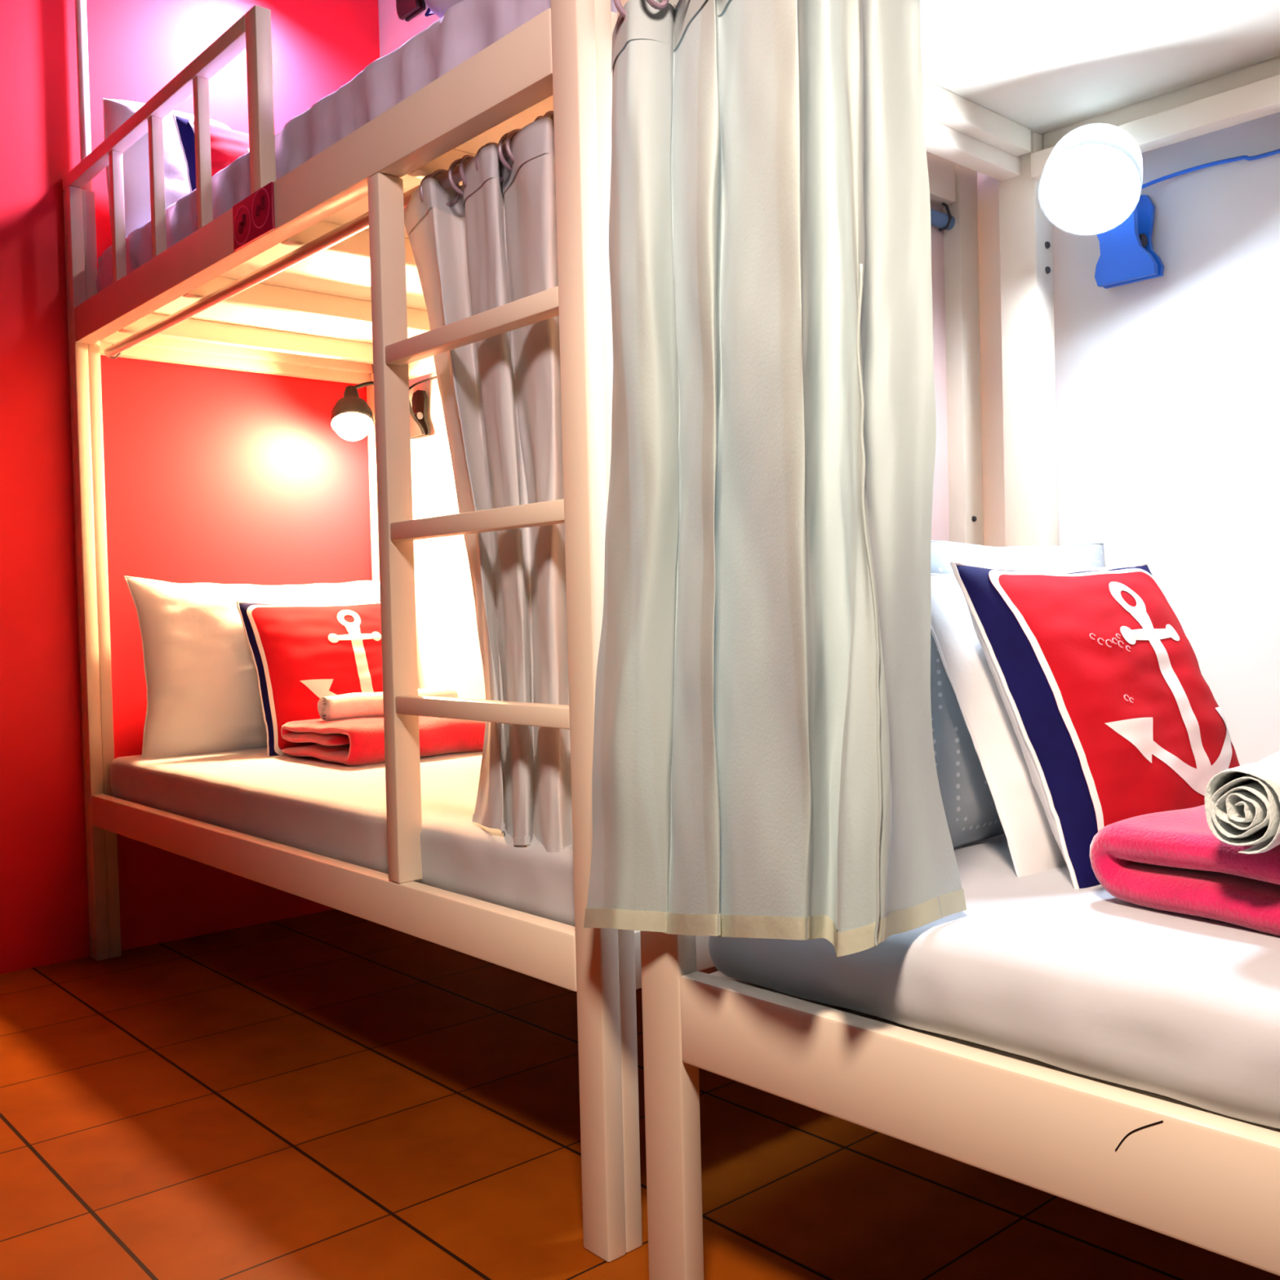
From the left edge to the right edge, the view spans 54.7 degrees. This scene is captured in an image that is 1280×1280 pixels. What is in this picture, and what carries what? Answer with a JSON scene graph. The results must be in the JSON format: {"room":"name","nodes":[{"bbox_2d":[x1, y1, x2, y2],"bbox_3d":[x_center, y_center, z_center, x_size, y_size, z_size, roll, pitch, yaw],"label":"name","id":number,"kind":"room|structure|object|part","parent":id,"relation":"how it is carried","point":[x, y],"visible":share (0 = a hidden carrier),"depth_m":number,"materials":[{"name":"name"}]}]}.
{"room":"dormitory","nodes":[
{"label":"dormitory","id":0,"kind":"room"},
{"bbox_2d":[0,0,379,973],"bbox_3d":[-2.210,-0.635,2.788,3.878,3.050,0.095,-3,2,-41],"label":"wall","id":1,"kind":"structure","parent":0,"point":[212,475],"depth_m":3.42,"materials":[{"name":"red paint"}]},
{"bbox_2d":[329,381,373,440],"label":"lamp","id":2,"kind":"object","parent":1,"relation":"attached to","point":[352,419],"depth_m":3.63,"materials":[{"name":"black plastic"}]},
{"bbox_3d":[-0.854,-0.686,3.662,0.128,0.146,0.127,-3,2,-41],"label":"lamp shade","id":3,"kind":"part","parent":2,"relation":"part of","materials":[{"name":"black plastic"}]},
{"bbox_3d":[-0.852,-0.646,3.661,0.112,0.112,0.112,-3,2,-41],"label":"bulb","id":4,"kind":"part","parent":2,"relation":"part of","materials":[{"name":"white glass"}]},
{"bbox_3d":[-0.793,-0.750,3.735,0.160,0.061,0.012,-2,1,-21],"label":"arm","id":5,"kind":"part","parent":2,"relation":"part of","materials":[{"name":"black plastic"}]},
{"bbox_2d":[0,908,1279,1279],"bbox_3d":[-0.188,0.922,0.571,3.878,0.060,6.100,-3,2,-41],"label":"floor","id":6,"kind":"structure","parent":0,"point":[335,1094],"depth_m":2.08,"materials":[{"name":"tile"}]},
{"bbox_2d":[62,0,983,1262],"bbox_3d":[-0.448,-0.680,2.807,0.951,3.050,2.196,-3,2,-41],"label":"bunk bed","id":7,"kind":"object","parent":6,"relation":"on","point":[354,310],"visible":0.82,"depth_m":2.11,"materials":[{"name":"beige paint"}]},
{"bbox_3d":[-1.474,-0.171,3.329,0.066,2.060,0.058,-3,2,-41],"label":"post","id":8,"kind":"part","parent":7,"relation":"part of","materials":[{"name":"beige paint"}]},
{"bbox_3d":[-1.149,-1.217,2.882,0.034,0.036,1.157,-3,2,-41],"label":"guard rail","id":9,"kind":"part","parent":7,"relation":"part of","materials":[{"name":"beige paint"}]},
{"bbox_3d":[-1.158,-0.839,3.610,0.824,0.103,0.040,-3,2,-41],"label":"rail","id":10,"kind":"part","parent":7,"relation":"part of","materials":[{"name":"beige paint"}]},
{"bbox_2d":[232,182,275,250],"bbox_3d":[-0.760,-0.830,2.429,0.007,0.089,0.180,-3,2,-41],"label":"sign","id":11,"kind":"object","parent":7,"relation":"attached to","point":[254,216],"visible":1,"depth_m":2.42,"materials":[{"name":"red plastic"}]},
{"bbox_3d":[-0.746,-1.057,2.433,0.034,0.356,0.050,-3,2,-41],"label":"guard post","id":12,"kind":"part","parent":7,"relation":"part of","materials":[{"name":"beige paint"}]},
{"bbox_3d":[-0.792,-0.833,2.507,0.048,0.093,2.076,-3,2,-41],"label":"rail","id":13,"kind":"part","parent":7,"relation":"part of","materials":[{"name":"beige paint"}]},
{"bbox_2d":[103,115,554,359],"bbox_3d":[-0.741,-0.770,2.552,0.034,0.039,2.068,-3,2,-41],"label":"curtain rod","id":14,"kind":"object","parent":7,"relation":"attached to","point":[361,223],"visible":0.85,"depth_m":2.57,"materials":[{"name":"paint"}]},
{"bbox_2d":[404,110,573,852],"bbox_3d":[-0.247,-0.219,2.012,0.074,1.142,0.526,-3,2,-41],"label":"curtain","id":15,"kind":"object","parent":14,"relation":"hanging from","point":[488,242],"visible":0.77,"depth_m":1.94,"materials":[{"name":"grey fabric"}]},
{"bbox_3d":[-0.765,0.455,2.532,0.034,0.083,2.076,-3,2,-41],"label":"rail","id":16,"kind":"part","parent":7,"relation":"part of","materials":[{"name":"beige paint"}]},
{"bbox_2d":[109,746,574,926],"bbox_3d":[-0.424,0.358,2.836,0.870,0.122,2.076,-3,2,-41],"label":"mattress","id":17,"kind":"object","parent":7,"relation":"on","point":[337,811],"visible":0.38,"depth_m":2.49,"materials":[{"name":"white fabric"}]},
{"bbox_2d":[124,575,380,758],"bbox_3d":[-1.025,0.077,3.563,0.866,0.524,0.225,-3,2,-41],"label":"pillow","id":18,"kind":"object","parent":17,"relation":"on","point":[202,680],"visible":0.44,"depth_m":3.34,"materials":[{"name":"white fabric"}]},
{"bbox_2d":[236,599,382,755],"bbox_3d":[-0.844,0.098,3.463,0.515,0.442,0.219,-3,2,-41],"label":"cushion","id":19,"kind":"object","parent":17,"relation":"on","point":[302,654],"visible":0.54,"depth_m":3.36,"materials":[{"name":"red fabric"}]},
{"bbox_2d":[300,609,381,698],"bbox_3d":[-0.788,0.068,3.453,0.374,0.305,0.120,-3,2,-41],"label":"print","id":20,"kind":"object","parent":19,"relation":"attached to","point":[340,650],"depth_m":3.41,"materials":[{"name":"white fabric"}]},
{"bbox_2d":[280,715,485,765],"bbox_3d":[-0.647,0.248,3.237,0.454,0.105,0.407,-3,2,-41],"label":"folded blanket","id":21,"kind":"object","parent":17,"relation":"on","point":[356,741],"visible":0.71,"depth_m":3.10,"materials":[{"name":"red fabric"}]},
{"bbox_2d":[317,686,457,720],"bbox_3d":[-0.663,0.169,3.282,0.387,0.071,0.071,-3,2,-41],"label":"rolled towel","id":22,"kind":"object","parent":21,"relation":"on","point":[356,704],"visible":0.56,"depth_m":3.19,"materials":[{"name":"white fabric"}]},
{"bbox_2d":[96,0,617,293],"bbox_3d":[-0.454,-0.954,2.806,0.879,0.167,2.090,-3,2,-41],"label":"mattress","id":23,"kind":"object","parent":7,"relation":"on","point":[468,27],"visible":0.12,"depth_m":2.20,"materials":[{"name":"white fabric"}]},
{"bbox_2d":[102,97,231,237],"bbox_3d":[-1.258,-1.226,3.342,0.353,0.408,0.244,-3,2,-41],"label":"pillow","id":24,"kind":"object","parent":23,"relation":"on","point":[135,159],"visible":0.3,"depth_m":3.21,"materials":[{"name":"white fabric"}]},
{"bbox_2d":[172,114,248,192],"bbox_3d":[-1.024,-1.195,3.282,0.387,0.333,0.170,-3,2,-41],"label":"cushion","id":25,"kind":"object","parent":23,"relation":"on","point":[227,145],"visible":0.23,"depth_m":3.18,"materials":[{"name":"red fabric"}]},
{"bbox_3d":[-1.007,-1.200,3.262,0.323,0.307,0.113,-3,2,-41],"label":"red panel","id":26,"kind":"part","parent":25,"relation":"part of","materials":[{"name":"fabric"}]},
{"bbox_2d":[424,0,462,17],"bbox_3d":[-0.079,-1.115,2.053,0.470,0.183,0.442,-3,2,-41],"label":"duvet","id":27,"kind":"object","parent":23,"relation":"on","point":[438,7],"visible":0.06,"depth_m":2.03,"materials":[{"name":"fabric"}]},
{"bbox_2d":[424,7,434,16],"bbox_3d":[-0.153,-1.280,2.236,0.390,0.175,0.469,-2,1,-21],"label":"cushion","id":28,"kind":"object","parent":27,"relation":"on","point":[428,12],"visible":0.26,"depth_m":2.38,"materials":[{"name":"blue fabric"}]},
{"bbox_3d":[-0.805,-0.091,3.917,0.060,1.840,0.058,-3,2,-41],"label":"post","id":29,"kind":"part","parent":7,"relation":"part of","materials":[{"name":"beige paint"}]},
{"bbox_3d":[-0.064,-0.189,1.727,0.066,2.100,0.058,-3,2,-41],"label":"post","id":30,"kind":"part","parent":7,"relation":"part of","materials":[{"name":"beige paint"}]},
{"bbox_3d":[0.288,0.440,2.034,0.824,0.083,0.040,-3,2,-41],"label":"rail","id":31,"kind":"part","parent":7,"relation":"part of","materials":[{"name":"beige paint"}]},
{"bbox_3d":[0.256,-0.837,2.004,0.824,0.103,0.040,-3,2,-41],"label":"rail","id":32,"kind":"part","parent":7,"relation":"part of","materials":[{"name":"beige paint"}]},
{"bbox_2d":[930,202,955,231],"bbox_3d":[0.291,-0.764,2.029,0.816,0.051,0.032,-3,2,-41],"label":"curtain rod","id":33,"kind":"object","parent":7,"relation":"attached to","point":[944,221],"visible":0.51,"depth_m":2.25,"materials":[{"name":"blue metal"}]},
{"bbox_3d":[0.605,-0.089,2.316,0.060,1.840,0.058,-3,2,-41],"label":"post","id":34,"kind":"part","parent":7,"relation":"part of","materials":[{"name":"beige paint"}]},
{"bbox_2d":[617,0,1279,1279],"bbox_3d":[1.075,-0.202,1.088,0.951,2.100,2.192,-3,2,-43],"label":"bunk bed","id":35,"kind":"object","parent":6,"relation":"on","point":[1004,82],"visible":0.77,"depth_m":1.56,"materials":[{"name":"beige paint"}]},
{"bbox_3d":[0.021,-0.187,1.560,0.034,2.100,0.071,-3,2,-43],"label":"post","id":36,"kind":"part","parent":35,"relation":"part of","materials":[{"name":"beige paint"}]},
{"bbox_3d":[0.727,-0.830,0.768,0.048,0.093,2.050,-3,2,-43],"label":"rail","id":37,"kind":"part","parent":35,"relation":"part of","materials":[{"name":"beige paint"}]},
{"bbox_3d":[0.327,-0.835,1.853,0.856,0.103,0.040,-3,2,-43],"label":"rail","id":38,"kind":"part","parent":35,"relation":"part of","materials":[{"name":"beige paint"}]},
{"bbox_3d":[0.755,0.471,0.794,0.034,0.110,2.050,-3,2,-43],"label":"rail","id":39,"kind":"part","parent":35,"relation":"part of","materials":[{"name":"beige paint"}]},
{"bbox_2d":[708,833,1279,1128],"bbox_3d":[1.082,0.360,1.111,0.917,0.125,2.096,-3,2,-41],"label":"mattress","id":40,"kind":"object","parent":35,"relation":"on","point":[1092,982],"visible":0.53,"depth_m":1.26,"materials":[{"name":"white fabric"}]},
{"bbox_2d":[930,540,1105,848],"bbox_3d":[0.593,0.070,1.943,0.627,0.462,0.168,-3,2,-41],"label":"pillow","id":41,"kind":"object","parent":40,"relation":"on","point":[971,815],"visible":0.23,"depth_m":1.77,"materials":[{"name":"grey fabric"}]},
{"bbox_2d":[930,564,1127,876],"bbox_3d":[0.656,0.097,1.842,0.600,0.429,0.180,-3,2,-41],"label":"pillow","id":42,"kind":"object","parent":40,"relation":"on","point":[1033,847],"visible":0.23,"depth_m":1.66,"materials":[{"name":"white fabric"}]},
{"bbox_2d":[950,561,1239,888],"bbox_3d":[0.679,0.100,1.757,0.533,0.432,0.237,-3,2,-41],"label":"cushion","id":43,"kind":"object","parent":40,"relation":"on","point":[1114,717],"visible":0.86,"depth_m":1.64,"materials":[{"name":"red fabric"}]},
{"bbox_3d":[0.672,0.100,1.764,0.521,0.427,0.209,-3,2,-41],"label":"panel","id":44,"kind":"part","parent":43,"relation":"part of","materials":[{"name":"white fabric"}]},
{"bbox_3d":[0.691,0.095,1.741,0.440,0.399,0.185,-3,2,-41],"label":"red panel","id":45,"kind":"part","parent":43,"relation":"part of","materials":[{"name":"fabric"}]},
{"bbox_2d":[1105,582,1234,795],"bbox_3d":[0.734,0.066,1.746,0.385,0.302,0.137,-3,2,-41],"label":"print","id":46,"kind":"object","parent":43,"relation":"attached to","point":[1167,734],"depth_m":1.70,"materials":[{"name":"white fabric"}]},
{"bbox_2d":[1089,804,1279,936],"bbox_3d":[0.814,0.252,1.404,0.431,0.104,0.434,-2,2,-34],"label":"folded blanket","id":47,"kind":"object","parent":40,"relation":"on","point":[1169,860],"visible":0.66,"depth_m":1.37,"materials":[{"name":"fabric"}]},
{"bbox_2d":[1204,751,1279,853],"bbox_3d":[0.733,0.167,1.373,0.082,0.089,0.363,0,2,45],"label":"rolled towel","id":48,"kind":"object","parent":47,"relation":"on","point":[1242,802],"visible":1,"depth_m":1.26,"materials":[{"name":"white fabric"}]},
{"bbox_3d":[0.689,-0.088,2.173,0.060,1.840,0.071,-3,2,-43],"label":"post","id":49,"kind":"part","parent":35,"relation":"part of","materials":[{"name":"beige paint"}]},
{"bbox_2d":[1037,123,1279,288],"bbox_3d":[0.926,-0.720,1.803,0.259,0.239,0.681,-3,2,-41],"label":"lamp","id":50,"kind":"object","parent":35,"relation":"attached to","point":[1091,181],"visible":1,"depth_m":1.95,"materials":[{"name":"blue plastic"}]},
{"bbox_3d":[0.728,-0.745,1.973,0.187,0.187,0.164,-3,2,-41],"label":"lamp shade","id":51,"kind":"part","parent":50,"relation":"part of","materials":[{"name":"white glass"}]},
{"bbox_3d":[0.720,-0.736,1.970,0.136,0.136,0.135,-3,2,-41],"label":"bulb","id":52,"kind":"part","parent":50,"relation":"part of","materials":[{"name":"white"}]},
{"bbox_3d":[1.397,-0.861,1.382,0.034,0.093,2.050,-3,2,-43],"label":"rail","id":53,"kind":"part","parent":35,"relation":"part of","materials":[{"name":"beige paint"}]},
{"bbox_3d":[0.696,-0.776,0.708,0.106,0.043,2.060,-3,2,-41],"label":"curtain rod","id":54,"kind":"object","parent":35,"relation":"attached to","visible":0},
{"bbox_2d":[583,0,966,956],"bbox_3d":[0.116,-0.201,1.468,0.258,1.161,0.505,-3,2,-41],"label":"curtain","id":55,"kind":"object","parent":54,"relation":"hanging from","point":[764,766],"visible":1,"depth_m":1.32,"materials":[{"name":"beige fabric"}]},
{"bbox_2d":[377,0,1279,973],"bbox_3d":[1.222,-0.697,1.747,0.100,3.050,6.005,-3,2,-41],"label":"wall","id":56,"kind":"structure","parent":0,"point":[1167,386],"depth_m":2.06,"materials":[{"name":"white paint"}]},
{"bbox_2d":[395,0,425,22],"bbox_3d":[-0.606,-1.981,3.338,0.444,0.194,0.812,-3,2,-41],"label":"lamp","id":57,"kind":"object","parent":56,"relation":"attached to","point":[407,10],"visible":1,"depth_m":3.73,"materials":[{"name":"black plastic"}]},
{"bbox_2d":[409,390,431,439],"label":"lamp","id":58,"kind":"object","parent":56,"relation":"attached to","point":[420,425],"depth_m":3.78,"materials":[{"name":"black plastic"}]}
]}

